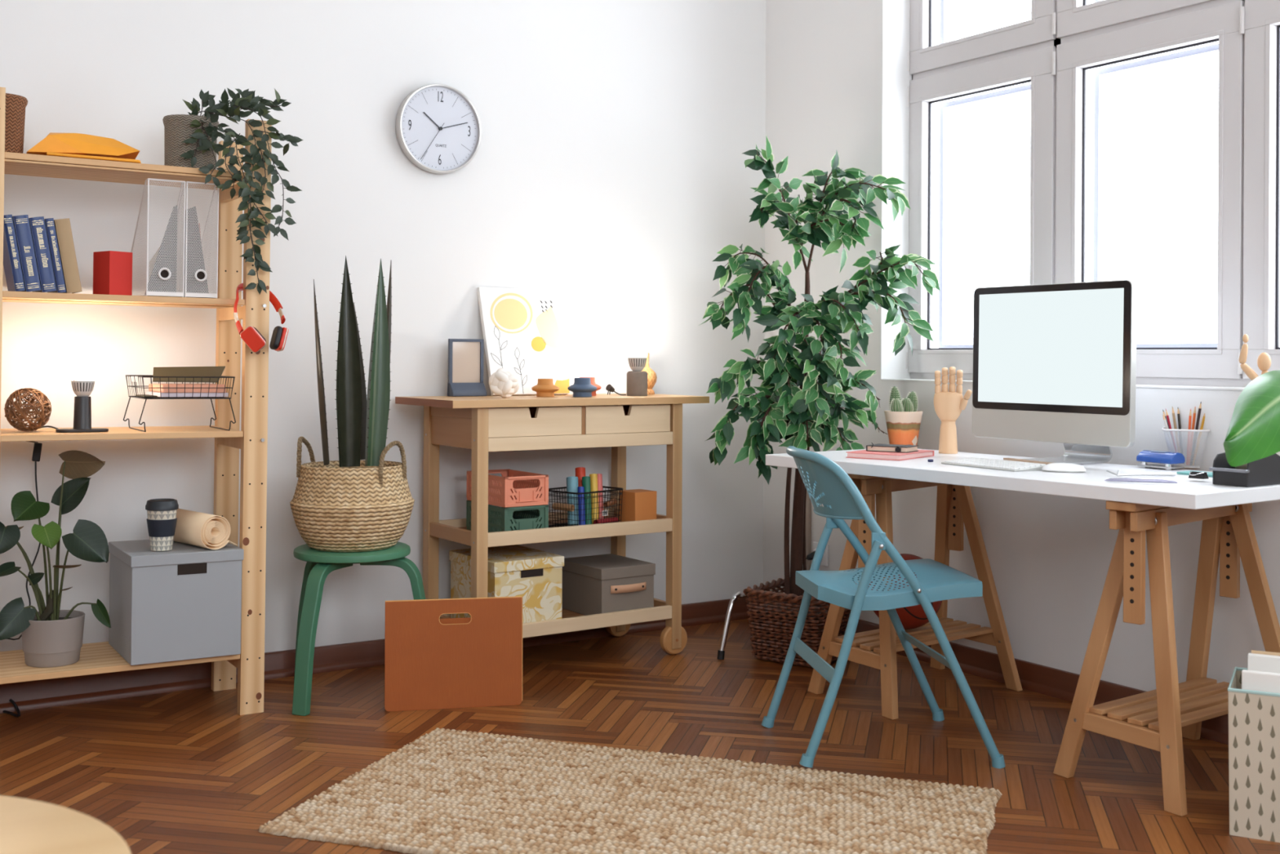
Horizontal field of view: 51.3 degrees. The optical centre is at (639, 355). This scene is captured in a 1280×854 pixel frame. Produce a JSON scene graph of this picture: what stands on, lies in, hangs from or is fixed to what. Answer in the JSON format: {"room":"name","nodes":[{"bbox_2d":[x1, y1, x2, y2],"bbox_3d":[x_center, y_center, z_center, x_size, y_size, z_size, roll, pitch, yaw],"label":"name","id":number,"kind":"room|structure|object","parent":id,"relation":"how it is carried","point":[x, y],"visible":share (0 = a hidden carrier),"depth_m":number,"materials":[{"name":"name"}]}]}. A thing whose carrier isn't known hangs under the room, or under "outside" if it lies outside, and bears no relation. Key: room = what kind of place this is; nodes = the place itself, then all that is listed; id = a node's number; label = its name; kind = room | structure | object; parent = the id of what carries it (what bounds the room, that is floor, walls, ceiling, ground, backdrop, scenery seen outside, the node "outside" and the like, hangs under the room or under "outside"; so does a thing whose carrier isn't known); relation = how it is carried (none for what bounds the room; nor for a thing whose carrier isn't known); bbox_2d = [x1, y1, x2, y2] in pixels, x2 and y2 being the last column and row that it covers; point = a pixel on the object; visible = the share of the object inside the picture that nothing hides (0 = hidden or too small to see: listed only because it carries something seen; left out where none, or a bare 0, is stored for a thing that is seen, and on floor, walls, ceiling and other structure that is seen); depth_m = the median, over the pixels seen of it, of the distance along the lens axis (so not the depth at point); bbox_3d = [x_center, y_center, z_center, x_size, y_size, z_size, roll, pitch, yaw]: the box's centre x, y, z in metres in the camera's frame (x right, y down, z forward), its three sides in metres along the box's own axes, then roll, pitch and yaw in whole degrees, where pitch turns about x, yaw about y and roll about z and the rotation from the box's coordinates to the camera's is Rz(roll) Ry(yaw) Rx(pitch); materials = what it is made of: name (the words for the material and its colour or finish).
{"room":"office","nodes":[
{"label":"office","id":0,"kind":"room"},
{"bbox_2d":[289,460,414,552],"bbox_3d":[-0.883,0.461,4.096,0.376,0.254,0.376,0,0,-32],"label":"basket pot","id":1,"kind":"object","parent":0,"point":[340,506],"depth_m":3.96,"materials":[{"name":"wicker"}]},
{"bbox_2d":[0,0,766,652],"bbox_3d":[-1.560,-0.440,4.233,5.300,3.250,0.300,0,0,-32],"label":"wall","id":2,"kind":"structure","parent":0,"point":[607,173],"depth_m":4.54,"materials":[{"name":"paint"}]},
{"bbox_2d":[0,597,762,713],"bbox_3d":[-1.480,0.995,4.095,4.700,0.081,0.028,0,0,-32],"label":"baseboard","id":3,"kind":"structure","parent":2,"relation":"attached to","point":[46,693],"depth_m":4.16,"materials":[{"name":"brown wood"}]},
{"bbox_2d":[395,84,481,173],"bbox_3d":[-0.691,-0.778,4.581,0.305,0.305,0.044,0,0,-32],"label":"wall clock","id":4,"kind":"object","parent":2,"relation":"attached to","point":[438,127],"visible":1,"depth_m":4.57,"materials":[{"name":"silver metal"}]},
{"bbox_2d":[0,618,1279,853],"bbox_3d":[-0.018,1.043,1.697,5.053,0.001,6.123,0,0,-32],"label":"floor","id":5,"kind":"structure","parent":0,"point":[179,771],"depth_m":3.58,"materials":[{"name":"wood"}]},
{"bbox_2d":[2,698,20,717],"bbox_3d":[-1.875,1.015,3.886,0.257,0.038,0.052,0,0,29],"label":"cable","id":6,"kind":"object","parent":5,"relation":"on","point":[11,700],"visible":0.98,"depth_m":3.84,"materials":[{"name":"black plastic"}]},
{"bbox_2d":[0,795,131,853],"bbox_3d":[-0.947,0.815,1.422,0.759,0.454,0.759,0,0,-32],"label":"round table","id":7,"kind":"object","parent":5,"relation":"on","point":[27,826],"visible":1,"depth_m":1.65,"materials":[{"name":"brown wood"}]},
{"bbox_2d":[0,86,271,715],"bbox_3d":[-1.501,0.165,3.823,0.777,1.735,0.351,1,0,-32],"label":"shelving unit","id":8,"kind":"object","parent":5,"relation":"on","point":[95,658],"visible":0.75,"depth_m":3.86,"materials":[{"name":"brown wood"}]},
{"bbox_2d":[3,214,25,291],"bbox_3d":[-1.717,-0.275,3.633,0.058,0.206,0.161,0,0,-32],"label":"book","id":9,"kind":"object","parent":8,"relation":"on","point":[11,262],"visible":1,"depth_m":3.57,"materials":[{"name":"paper"}]},
{"bbox_2d":[4,93,27,153],"bbox_3d":[-1.734,-0.620,3.616,0.131,0.164,0.131,1,0,-32],"label":"straw basket","id":10,"kind":"object","parent":8,"relation":"on","point":[15,104],"visible":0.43,"depth_m":3.59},
{"bbox_2d":[12,214,40,292],"bbox_3d":[-1.689,-0.275,3.650,0.070,0.208,0.161,0,0,-32],"label":"book","id":11,"kind":"object","parent":8,"relation":"on","point":[21,223],"visible":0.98,"depth_m":3.58,"materials":[{"name":"paper"}]},
{"bbox_2d":[4,387,51,431],"bbox_3d":[-1.690,0.150,3.680,0.120,0.120,0.120,0,0,44],"label":"ball","id":12,"kind":"object","parent":8,"relation":"on","point":[43,416],"visible":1,"depth_m":3.65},
{"bbox_2d":[28,216,56,292],"bbox_3d":[-1.655,-0.274,3.671,0.069,0.206,0.161,0,0,-32],"label":"book","id":13,"kind":"object","parent":8,"relation":"on","point":[37,227],"visible":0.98,"depth_m":3.60,"materials":[{"name":"paper"}]},
{"bbox_2d":[44,217,66,293],"bbox_3d":[-1.628,-0.272,3.688,0.054,0.204,0.161,0,0,-32],"label":"book","id":14,"kind":"object","parent":8,"relation":"on","point":[49,223],"visible":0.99,"depth_m":3.62,"materials":[{"name":"paper"}]},
{"bbox_2d":[0,450,111,667],"bbox_3d":[-1.632,0.555,3.682,0.318,0.591,0.185,1,0,-32],"label":"potted plant","id":15,"kind":"object","parent":8,"relation":"on","point":[52,637],"visible":1,"depth_m":3.66,"materials":[{"name":"plant"}]},
{"bbox_2d":[21,609,84,667],"bbox_3d":[-1.629,0.785,3.697,0.164,0.130,0.164,1,0,-32],"label":"pot","id":16,"kind":"object","parent":15,"relation":"attached to","point":[50,637],"depth_m":3.64,"materials":[{"name":"ceramic"}]},
{"bbox_2d":[6,364,108,639],"bbox_3d":[-1.677,0.506,3.785,0.389,0.966,0.131,0,0,32],"label":"table lamp","id":17,"kind":"object","parent":8,"relation":"on","point":[82,375],"visible":0.85,"depth_m":3.69,"materials":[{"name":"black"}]},
{"bbox_2d":[31,442,42,461],"bbox_3d":[-1.756,0.281,3.882,0.027,0.056,0.014,1,0,-32],"label":"switch","id":18,"kind":"object","parent":17,"relation":"attached to","point":[37,451],"depth_m":3.88,"materials":[{"name":"black plastic"}]},
{"bbox_2d":[53,217,81,293],"bbox_3d":[-1.601,-0.273,3.705,0.071,0.206,0.160,0,0,-32],"label":"book","id":19,"kind":"object","parent":8,"relation":"on","point":[63,227],"visible":0.74,"depth_m":3.64,"materials":[{"name":"paper"}]},
{"bbox_2d":[46,151,141,163],"bbox_3d":[-1.527,-0.540,3.734,0.279,0.009,0.215,1,0,-32],"label":"envelope","id":20,"kind":"object","parent":8,"relation":"on","point":[50,153],"visible":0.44,"depth_m":3.63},
{"bbox_2d":[26,132,139,159],"bbox_3d":[-1.580,-0.590,3.763,0.300,0.082,0.192,1,0,-32],"label":"envelope","id":21,"kind":"object","parent":20,"relation":"on","point":[80,144],"visible":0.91,"depth_m":3.69,"materials":[{"name":"paper"}]},
{"bbox_2d":[93,250,132,295],"bbox_3d":[-1.478,-0.229,3.736,0.086,0.122,0.069,0,0,38],"label":"box","id":22,"kind":"object","parent":8,"relation":"on","point":[112,269],"visible":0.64,"depth_m":3.71,"materials":[{"name":"cardboard"}]},
{"bbox_2d":[130,177,185,297],"bbox_3d":[-1.400,-0.331,3.860,0.103,0.330,0.258,1,0,-32],"label":"magazine file","id":23,"kind":"object","parent":8,"relation":"on","point":[164,273],"visible":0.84,"depth_m":3.76,"materials":[{"name":"white metal"}]},
{"bbox_2d":[144,204,177,294],"bbox_3d":[-1.367,-0.303,3.804,0.086,0.260,0.005,1,0,-32],"label":"folder","id":24,"kind":"object","parent":23,"relation":"in","point":[163,247],"visible":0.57,"depth_m":3.81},
{"bbox_2d":[108,539,244,665],"bbox_3d":[-1.356,0.704,3.881,0.308,0.301,0.333,1,0,-32],"label":"storage box","id":25,"kind":"object","parent":8,"relation":"on","point":[184,602],"visible":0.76,"depth_m":3.75,"materials":[{"name":"cardboard"}]},
{"bbox_2d":[145,498,178,551],"bbox_3d":[-1.355,0.480,3.777,0.089,0.142,0.089,1,0,-32],"label":"cup","id":26,"kind":"object","parent":25,"relation":"on","point":[162,519],"visible":1,"depth_m":3.75,"materials":[{"name":"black plastic"}]},
{"bbox_2d":[173,508,237,549],"bbox_3d":[-1.291,0.504,3.889,0.256,0.096,0.114,0,0,45],"label":"paper roll","id":27,"kind":"object","parent":25,"relation":"on","point":[207,531],"visible":0.76,"depth_m":3.81,"materials":[{"name":"paper"}]},
{"bbox_2d":[123,374,235,431],"bbox_3d":[-1.344,0.138,3.889,0.271,0.157,0.239,1,0,-32],"label":"wire tray","id":28,"kind":"object","parent":8,"relation":"on","point":[150,376],"visible":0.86,"depth_m":3.82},
{"bbox_2d":[125,374,235,399],"bbox_3d":[-1.343,0.091,3.889,0.257,0.065,0.239,1,0,-32],"label":"basket","id":29,"kind":"object","parent":28,"relation":"on","point":[150,376],"depth_m":3.81,"materials":[{"name":"black metal"}]},
{"bbox_2d":[146,391,228,396],"bbox_3d":[-1.327,0.113,3.901,0.189,0.012,0.198,1,0,-32],"label":"paper stack","id":30,"kind":"object","parent":28,"relation":"in","point":[149,393],"visible":0.76,"depth_m":3.82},
{"bbox_2d":[148,383,226,392],"bbox_3d":[-1.323,0.095,3.894,0.178,0.024,0.192,1,0,-32],"label":"bundle","id":31,"kind":"object","parent":30,"relation":"on","point":[154,385],"visible":0.89,"depth_m":3.82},
{"bbox_2d":[152,366,225,382],"bbox_3d":[-1.309,0.054,3.877,0.229,0.047,0.106,1,0,-32],"label":"folder","id":32,"kind":"object","parent":28,"relation":"on","point":[168,371],"visible":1,"depth_m":3.87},
{"bbox_2d":[176,181,218,297],"bbox_3d":[-1.316,-0.330,3.912,0.091,0.330,0.258,1,0,-32],"label":"magazine file","id":33,"kind":"object","parent":8,"relation":"on","point":[200,275],"visible":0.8,"depth_m":3.81,"materials":[{"name":"white metal"}]},
{"bbox_2d":[184,206,208,293],"bbox_3d":[-1.282,-0.301,3.857,0.072,0.260,0.004,1,0,-32],"label":"folder","id":34,"kind":"object","parent":33,"relation":"in","point":[190,224],"visible":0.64,"depth_m":3.85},
{"bbox_2d":[162,87,303,294],"bbox_3d":[-1.188,-0.478,3.853,0.404,0.608,0.199,0,0,4],"label":"trailing plant","id":35,"kind":"object","parent":8,"relation":"on","point":[190,140],"visible":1,"depth_m":3.82,"materials":[{"name":"green plant"}]},
{"bbox_2d":[233,283,288,352],"bbox_3d":[-1.105,-0.110,3.867,0.152,0.204,0.165,1,0,-32],"label":"headphones","id":36,"kind":"object","parent":8,"relation":"hanging from","point":[251,335],"visible":0.92,"depth_m":3.82,"materials":[{"name":"red plastic"}]},
{"bbox_2d":[240,325,266,352],"bbox_3d":[-1.103,-0.046,3.804,0.072,0.075,0.057,0,0,-32],"label":"ear cup","id":37,"kind":"object","parent":36,"relation":"on","point":[251,335],"depth_m":3.79,"materials":[{"name":"red plastic"}]},
{"bbox_2d":[269,325,288,351],"bbox_3d":[-1.045,-0.048,3.856,0.048,0.074,0.051,0,0,-32],"label":"ear cup","id":38,"kind":"object","parent":36,"relation":"on","point":[279,335],"depth_m":3.84,"materials":[{"name":"red plastic"}]},
{"bbox_2d":[292,541,425,715],"bbox_3d":[-0.915,0.813,4.121,0.441,0.450,0.436,0,0,-32],"label":"stool","id":39,"kind":"object","parent":5,"relation":"on","point":[319,564],"visible":0.83,"depth_m":3.92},
{"bbox_2d":[289,255,414,552],"bbox_3d":[-0.881,0.143,4.096,0.376,0.890,0.374,0,0,1],"label":"potted snake plant","id":40,"kind":"object","parent":39,"relation":"on","point":[348,504],"visible":1,"depth_m":4.00,"materials":[{"name":"wicker"}]},
{"bbox_2d":[384,595,522,711],"bbox_3d":[-0.549,0.880,3.944,0.405,0.321,0.034,0,0,-12],"label":"file holder","id":41,"kind":"object","parent":5,"relation":"on","point":[432,662],"visible":1,"depth_m":3.93,"materials":[{"name":"cardboard"}]},
{"bbox_2d":[395,393,709,654],"bbox_3d":[-0.292,0.592,4.588,1.000,0.900,0.430,0,0,-35],"label":"trolley","id":42,"kind":"object","parent":5,"relation":"on","point":[482,424],"visible":0.83,"depth_m":4.47,"materials":[{"name":"brown wood"}]},
{"bbox_2d":[447,338,486,396],"bbox_3d":[-0.592,0.041,4.568,0.130,0.196,0.047,0,0,-35],"label":"photo frame","id":43,"kind":"object","parent":42,"relation":"on","point":[465,356],"visible":1,"depth_m":4.57,"materials":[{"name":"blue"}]},
{"bbox_2d":[488,368,519,397],"bbox_3d":[-0.451,0.091,4.422,0.098,0.099,0.088,0,0,27],"label":"ornament","id":44,"kind":"object","parent":42,"relation":"on","point":[504,383],"visible":1,"depth_m":4.39,"materials":[{"name":"white paint"}]},
{"bbox_2d":[448,544,564,622],"bbox_3d":[-0.450,0.777,4.465,0.262,0.230,0.323,0,0,-35],"label":"storage box","id":45,"kind":"object","parent":42,"relation":"on","point":[535,575],"visible":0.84,"depth_m":4.37,"materials":[{"name":"cardboard"}]},
{"bbox_2d":[466,500,548,532],"bbox_3d":[-0.445,0.541,4.455,0.164,0.098,0.272,0,0,-35],"label":"crate","id":46,"kind":"object","parent":42,"relation":"on","point":[532,517],"visible":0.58,"depth_m":4.37,"materials":[{"name":"green plastic"}]},
{"bbox_2d":[466,468,548,507],"bbox_3d":[-0.445,0.442,4.455,0.164,0.098,0.272,0,0,-35],"label":"crate","id":47,"kind":"object","parent":46,"relation":"on","point":[515,488],"visible":0.77,"depth_m":4.37,"materials":[{"name":"pink plastic"}]},
{"bbox_2d":[448,608,584,617],"bbox_3d":[-0.296,0.901,4.586,0.752,0.014,0.350,0,0,-35],"label":"shelf","id":48,"kind":"object","parent":42,"relation":"attached to","point":[566,613],"depth_m":4.61,"materials":[{"name":"brown wood"}]},
{"bbox_2d":[477,286,569,395],"bbox_3d":[-0.410,-0.050,4.727,0.315,0.380,0.128,0,0,-35],"label":"print","id":49,"kind":"object","parent":42,"relation":"on","point":[521,331],"visible":1,"depth_m":4.72,"materials":[{"name":"white paper"}]},
{"bbox_2d":[458,515,617,530],"bbox_3d":[-0.295,0.598,4.586,0.752,0.014,0.350,0,0,-35],"label":"shelf","id":50,"kind":"object","parent":42,"relation":"attached to","point":[462,524],"depth_m":4.49,"materials":[{"name":"brown wood"}]},
{"bbox_2d":[531,378,559,396],"bbox_3d":[-0.324,0.110,4.569,0.095,0.061,0.095,0,0,-35],"label":"candle holder","id":51,"kind":"object","parent":42,"relation":"on","point":[544,387],"visible":1,"depth_m":4.54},
{"bbox_2d":[568,377,596,396],"bbox_3d":[-0.197,0.109,4.560,0.101,0.065,0.101,0,0,-35],"label":"candle holder","id":52,"kind":"object","parent":42,"relation":"on","point":[582,387],"visible":1,"depth_m":4.53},
{"bbox_2d":[548,485,623,527],"bbox_3d":[-0.197,0.526,4.609,0.187,0.130,0.232,0,0,41],"label":"wire basket","id":53,"kind":"object","parent":42,"relation":"on","point":[615,489],"visible":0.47,"depth_m":4.55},
{"bbox_2d":[552,502,573,511],"bbox_3d":[-0.261,0.517,4.547,0.085,0.024,0.024,0,0,41],"label":"paper roll","id":54,"kind":"object","parent":53,"relation":"in","point":[554,504],"visible":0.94,"depth_m":4.54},
{"bbox_2d":[566,475,578,525],"bbox_3d":[-0.231,0.502,4.592,0.041,0.170,0.089,0,0,-10],"label":"paper roll","id":55,"kind":"object","parent":53,"relation":"in","point":[572,485],"visible":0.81,"depth_m":4.58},
{"bbox_2d":[575,466,585,486],"bbox_3d":[-0.205,0.488,4.639,0.036,0.197,0.094,0,0,-10],"label":"paper roll","id":56,"kind":"object","parent":53,"relation":"in","point":[580,471],"visible":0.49,"depth_m":4.65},
{"bbox_2d":[577,486,585,524],"bbox_3d":[-0.200,0.516,4.547,0.023,0.137,0.063,0,0,-10],"label":"paper roll","id":57,"kind":"object","parent":53,"relation":"in","point":[580,489],"visible":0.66,"depth_m":4.54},
{"bbox_2d":[582,475,591,524],"bbox_3d":[-0.183,0.501,4.589,0.029,0.169,0.079,0,0,-10],"label":"paper roll","id":58,"kind":"object","parent":53,"relation":"in","point":[585,480],"visible":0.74,"depth_m":4.58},
{"bbox_2d":[589,473,599,524],"bbox_3d":[-0.159,0.499,4.625,0.028,0.175,0.080,0,0,-10],"label":"paper roll","id":59,"kind":"object","parent":53,"relation":"in","point":[593,477],"visible":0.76,"depth_m":4.62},
{"bbox_2d":[596,473,604,519],"bbox_3d":[-0.142,0.500,4.651,0.026,0.172,0.078,0,0,-10],"label":"paper roll","id":60,"kind":"object","parent":53,"relation":"in","point":[599,475],"visible":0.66,"depth_m":4.65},
{"bbox_2d":[593,516,617,524],"bbox_3d":[-0.117,0.572,4.596,0.021,0.021,0.102,0,0,41],"label":"paper roll","id":61,"kind":"object","parent":53,"relation":"in","point":[615,518],"visible":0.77,"depth_m":4.59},
{"bbox_2d":[579,377,601,395],"bbox_3d":[-0.186,0.109,4.695,0.101,0.065,0.101,0,0,-35],"label":"candle holder","id":62,"kind":"object","parent":42,"relation":"on","point":[592,379],"visible":0.3,"depth_m":4.67,"materials":[{"name":"ceramic"}]},
{"bbox_2d":[561,553,655,615],"bbox_3d":[-0.114,0.807,4.664,0.223,0.174,0.289,0,0,-35],"label":"storage box","id":63,"kind":"object","parent":42,"relation":"on","point":[593,584],"visible":0.91,"depth_m":4.58,"materials":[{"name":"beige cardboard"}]},
{"bbox_2d":[605,342,647,395],"bbox_3d":[-0.041,0.048,4.704,0.149,0.188,0.075,0,0,-35],"label":"lamp","id":64,"kind":"object","parent":42,"relation":"on","point":[637,379],"visible":1,"depth_m":4.70,"materials":[{"name":"concrete"}]},
{"bbox_2d":[618,488,656,521],"bbox_3d":[-0.008,0.533,4.673,0.095,0.118,0.095,0,0,-37],"label":"cube","id":65,"kind":"object","parent":42,"relation":"on","point":[637,504],"visible":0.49,"depth_m":4.64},
{"bbox_2d":[642,352,657,394],"bbox_3d":[0.022,0.067,4.893,0.080,0.152,0.080,0,0,-35],"label":"wooden vase","id":66,"kind":"object","parent":42,"relation":"on","point":[651,375],"visible":0.41,"depth_m":4.87,"materials":[{"name":"brown wood"}]},
{"bbox_2d":[258,727,1002,853],"bbox_3d":[0.013,1.035,3.045,1.521,0.014,0.838,0,0,19],"label":"rug","id":67,"kind":"object","parent":5,"relation":"on","point":[446,791],"visible":1,"depth_m":3.05,"materials":[{"name":"carpet"}]},
{"bbox_2d":[717,591,770,659],"bbox_3d":[0.375,0.935,4.782,0.069,0.222,0.466,0,0,25],"label":"stand","id":68,"kind":"object","parent":5,"relation":"on","point":[738,595],"visible":0.56,"depth_m":4.59,"materials":[{"name":"silver metal"}]},
{"bbox_2d":[699,136,940,666],"bbox_3d":[0.586,0.125,4.535,0.846,1.830,0.452,0,0,36],"label":"potted ficus","id":69,"kind":"object","parent":5,"relation":"on","point":[808,415],"visible":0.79,"depth_m":4.53,"materials":[{"name":"plant"}]},
{"bbox_2d":[761,445,1005,768],"bbox_3d":[0.638,0.648,3.582,0.540,0.804,0.487,0,0,-7],"label":"folding chair","id":70,"kind":"object","parent":5,"relation":"on","point":[826,482],"visible":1,"depth_m":3.42,"materials":[{"name":"teal metal"}]},
{"bbox_2d":[808,473,1022,719],"bbox_3d":[0.856,0.695,4.156,0.667,0.704,0.381,0,0,-36],"label":"trestle","id":71,"kind":"object","parent":5,"relation":"on","point":[955,506],"visible":0.69,"depth_m":4.12,"materials":[{"name":"brown wood"}]},
{"bbox_2d":[868,553,942,629],"bbox_3d":[0.840,0.747,4.223,0.236,0.236,0.236,0,0,-32],"label":"basketball","id":72,"kind":"object","parent":71,"relation":"on","point":[913,616],"visible":0.28,"depth_m":4.13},
{"bbox_2d":[765,448,1279,509],"bbox_3d":[1.053,0.321,3.718,0.600,0.044,1.426,0,0,-37],"label":"desk","id":73,"kind":"object","parent":71,"relation":"on","point":[1187,493],"depth_m":3.39,"materials":[{"name":"white laminate"}]},
{"bbox_2d":[845,449,933,460],"bbox_3d":[0.758,0.298,4.032,0.174,0.017,0.240,0,0,37],"label":"notebook","id":74,"kind":"object","parent":73,"relation":"on","point":[863,454],"visible":0.75,"depth_m":3.96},
{"bbox_2d":[866,442,918,453],"bbox_3d":[0.763,0.276,4.033,0.130,0.027,0.104,0,0,33],"label":"notebook","id":75,"kind":"object","parent":74,"relation":"on","point":[874,447],"visible":1,"depth_m":4.00,"materials":[{"name":"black paper"}]},
{"bbox_2d":[884,386,922,445],"bbox_3d":[0.883,0.205,4.467,0.127,0.205,0.127,0,0,-14],"label":"potted cactus","id":76,"kind":"object","parent":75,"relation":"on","point":[903,420],"visible":0.99,"depth_m":4.43,"materials":[{"name":"ceramic"}]},
{"bbox_2d":[884,410,922,445],"bbox_3d":[0.883,0.247,4.467,0.127,0.121,0.127,0,0,-32],"label":"pot","id":77,"kind":"object","parent":76,"relation":"attached to","point":[903,427],"depth_m":4.42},
{"bbox_2d":[933,366,972,453],"bbox_3d":[0.985,0.171,4.195,0.118,0.273,0.059,0,0,13],"label":"wooden hand","id":78,"kind":"object","parent":73,"relation":"on","point":[948,404],"visible":1,"depth_m":4.18},
{"bbox_2d":[941,457,1045,471],"bbox_3d":[0.979,0.300,3.688,0.128,0.015,0.286,0,0,-29],"label":"keyboard","id":79,"kind":"object","parent":73,"relation":"on","point":[985,463],"visible":0.99,"depth_m":3.65,"materials":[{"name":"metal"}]},
{"bbox_2d":[972,280,1137,464],"bbox_3d":[1.231,0.052,3.868,0.222,0.514,0.569,0,0,-32],"label":"computer","id":80,"kind":"object","parent":73,"relation":"on","point":[1053,362],"visible":0.98,"depth_m":3.80,"materials":[{"name":"metal"}]},
{"bbox_2d":[1041,462,1086,472],"bbox_3d":[1.126,0.297,3.541,0.114,0.022,0.058,0,0,20],"label":"mouse","id":81,"kind":"object","parent":73,"relation":"on","point":[1053,467],"visible":1,"depth_m":3.52,"materials":[{"name":"plastic"}]},
{"bbox_2d":[1104,477,1177,483],"bbox_3d":[1.210,0.302,3.220,0.165,0.010,0.010,0,0,18],"label":"pen","id":82,"kind":"object","parent":73,"relation":"on","point":[1121,479],"visible":1,"depth_m":3.22,"materials":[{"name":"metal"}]},
{"bbox_2d":[1106,470,1175,475],"bbox_3d":[1.289,0.301,3.418,0.166,0.016,0.062,0,0,-5],"label":"caliper","id":83,"kind":"object","parent":73,"relation":"on","point":[1117,473],"visible":1,"depth_m":3.40,"materials":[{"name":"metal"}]},
{"bbox_2d":[1136,449,1185,470],"bbox_3d":[1.432,0.286,3.665,0.068,0.048,0.116,0,0,-29],"label":"hole punch","id":84,"kind":"object","parent":73,"relation":"on","point":[1168,458],"visible":1,"depth_m":3.64,"materials":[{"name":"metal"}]},
{"bbox_2d":[1161,426,1210,467],"bbox_3d":[1.525,0.257,3.722,0.124,0.107,0.124,0,0,23],"label":"pencil cup","id":85,"kind":"object","parent":73,"relation":"on","point":[1191,464],"visible":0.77,"depth_m":3.68,"materials":[{"name":"white"}]},
{"bbox_2d":[1186,408,1191,465],"bbox_3d":[1.522,0.226,3.695,0.007,0.158,0.025,0,0,1],"label":"pencil","id":86,"kind":"object","parent":85,"relation":"in","point":[1190,414],"visible":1,"depth_m":3.69,"materials":[{"name":"orange paint"}]},
{"bbox_2d":[1188,406,1195,463],"bbox_3d":[1.537,0.223,3.711,0.020,0.164,0.007,0,0,37],"label":"pencil","id":87,"kind":"object","parent":85,"relation":"in","point":[1194,411],"visible":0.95,"depth_m":3.71,"materials":[{"name":"orange paint"}]},
{"bbox_2d":[1190,401,1201,462],"bbox_3d":[1.540,0.216,3.694,0.007,0.178,0.032,0,0,-38],"label":"pencil","id":88,"kind":"object","parent":85,"relation":"in","point":[1200,405],"visible":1,"depth_m":3.69,"materials":[{"name":"paint"}]},
{"bbox_2d":[1188,471,1208,479],"bbox_3d":[1.379,0.295,3.291,0.061,0.016,0.040,0,0,-37],"label":"binder clip","id":89,"kind":"object","parent":73,"relation":"on","point":[1193,474],"visible":1,"depth_m":3.28,"materials":[{"name":"black metal"}]},
{"bbox_2d":[1208,452,1279,487],"bbox_3d":[1.465,0.272,3.214,0.172,0.076,0.094,0,0,-35],"label":"tape dispenser","id":90,"kind":"object","parent":73,"relation":"on","point":[1265,471],"visible":0.73,"depth_m":3.18,"materials":[{"name":"grey plastic"}]},
{"bbox_2d":[1238,333,1271,380],"bbox_3d":[1.613,0.128,3.450,0.133,0.366,0.088,0,0,-32],"label":"mannequin","id":91,"kind":"object","parent":73,"relation":"on","point":[1264,361],"visible":0.35,"depth_m":3.44},
{"bbox_2d":[1053,500,1279,816],"bbox_3d":[1.365,0.698,3.355,0.660,0.704,0.403,0,0,-32],"label":"trestle","id":92,"kind":"object","parent":5,"relation":"on","point":[1173,711],"visible":0.84,"depth_m":3.26,"materials":[{"name":"brown wood"}]},
{"bbox_2d":[1222,369,1279,466],"bbox_3d":[1.689,0.472,2.809,0.805,1.161,0.485,0,0,31],"label":"monstera","id":93,"kind":"object","parent":5,"relation":"on","point":[1253,433],"visible":1,"depth_m":2.87,"materials":[{"name":"plant"}]},
{"bbox_2d":[1227,666,1279,842],"bbox_3d":[1.476,0.890,2.946,0.312,0.322,0.229,0,0,28],"label":"storage bin","id":94,"kind":"object","parent":5,"relation":"on","point":[1254,716],"visible":1,"depth_m":2.90,"materials":[{"name":"fabric"}]},
{"bbox_2d":[1241,669,1279,693],"bbox_3d":[1.445,0.869,2.874,0.270,0.352,0.019,0,1,27],"label":"binder","id":95,"kind":"object","parent":94,"relation":"in","point":[1252,680],"visible":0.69,"depth_m":2.91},
{"bbox_2d":[1247,653,1279,673],"bbox_3d":[1.486,0.860,2.946,0.260,0.372,0.025,0,0,28],"label":"binder","id":96,"kind":"object","parent":94,"relation":"in","point":[1255,662],"visible":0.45,"depth_m":2.98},
{"bbox_2d":[1251,649,1279,656],"bbox_3d":[1.496,0.857,2.959,0.254,0.378,0.005,0,0,28],"label":"folder","id":97,"kind":"object","parent":94,"relation":"in","point":[1252,651],"visible":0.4,"depth_m":3.00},
{"bbox_2d":[763,0,1279,691],"bbox_3d":[2.132,-0.421,3.086,0.300,3.250,5.600,0,0,-32],"label":"wall","id":98,"kind":"structure","parent":0,"point":[837,76],"depth_m":4.60,"materials":[{"name":"paint"}]},
{"bbox_2d":[805,490,811,570],"bbox_3d":[0.644,0.741,5.123,0.014,0.449,0.028,0,0,-32],"label":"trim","id":99,"kind":"structure","parent":98,"relation":"attached to","point":[808,503],"depth_m":5.11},
{"bbox_2d":[805,541,818,559],"bbox_3d":[0.680,0.730,4.998,0.088,0.072,0.070,0,0,-32],"label":"wall socket","id":100,"kind":"object","parent":98,"relation":"attached to","point":[810,557],"depth_m":5.04,"materials":[{"name":"white paint"}]},
{"bbox_2d":[820,543,828,566],"bbox_3d":[0.718,0.736,4.938,0.088,0.083,0.042,0,0,-32],"label":"wall socket","id":101,"kind":"object","parent":98,"relation":"attached to","point":[824,561],"depth_m":5.03,"materials":[{"name":"white paint"}]},
{"bbox_2d":[777,618,1228,744],"bbox_3d":[1.986,1.013,2.998,0.028,0.081,5.600,0,0,-32],"label":"baseboard","id":102,"kind":"structure","parent":98,"relation":"attached to","point":[1039,678],"depth_m":4.15,"materials":[{"name":"brown wood"}]},
{"bbox_2d":[880,0,1279,390],"bbox_3d":[1.685,-0.902,3.728,0.239,1.993,2.686,0,0,-32],"label":"window","id":103,"kind":"structure","parent":98,"relation":"in","point":[1054,50],"depth_m":4.21,"materials":[{"name":"plastic"}]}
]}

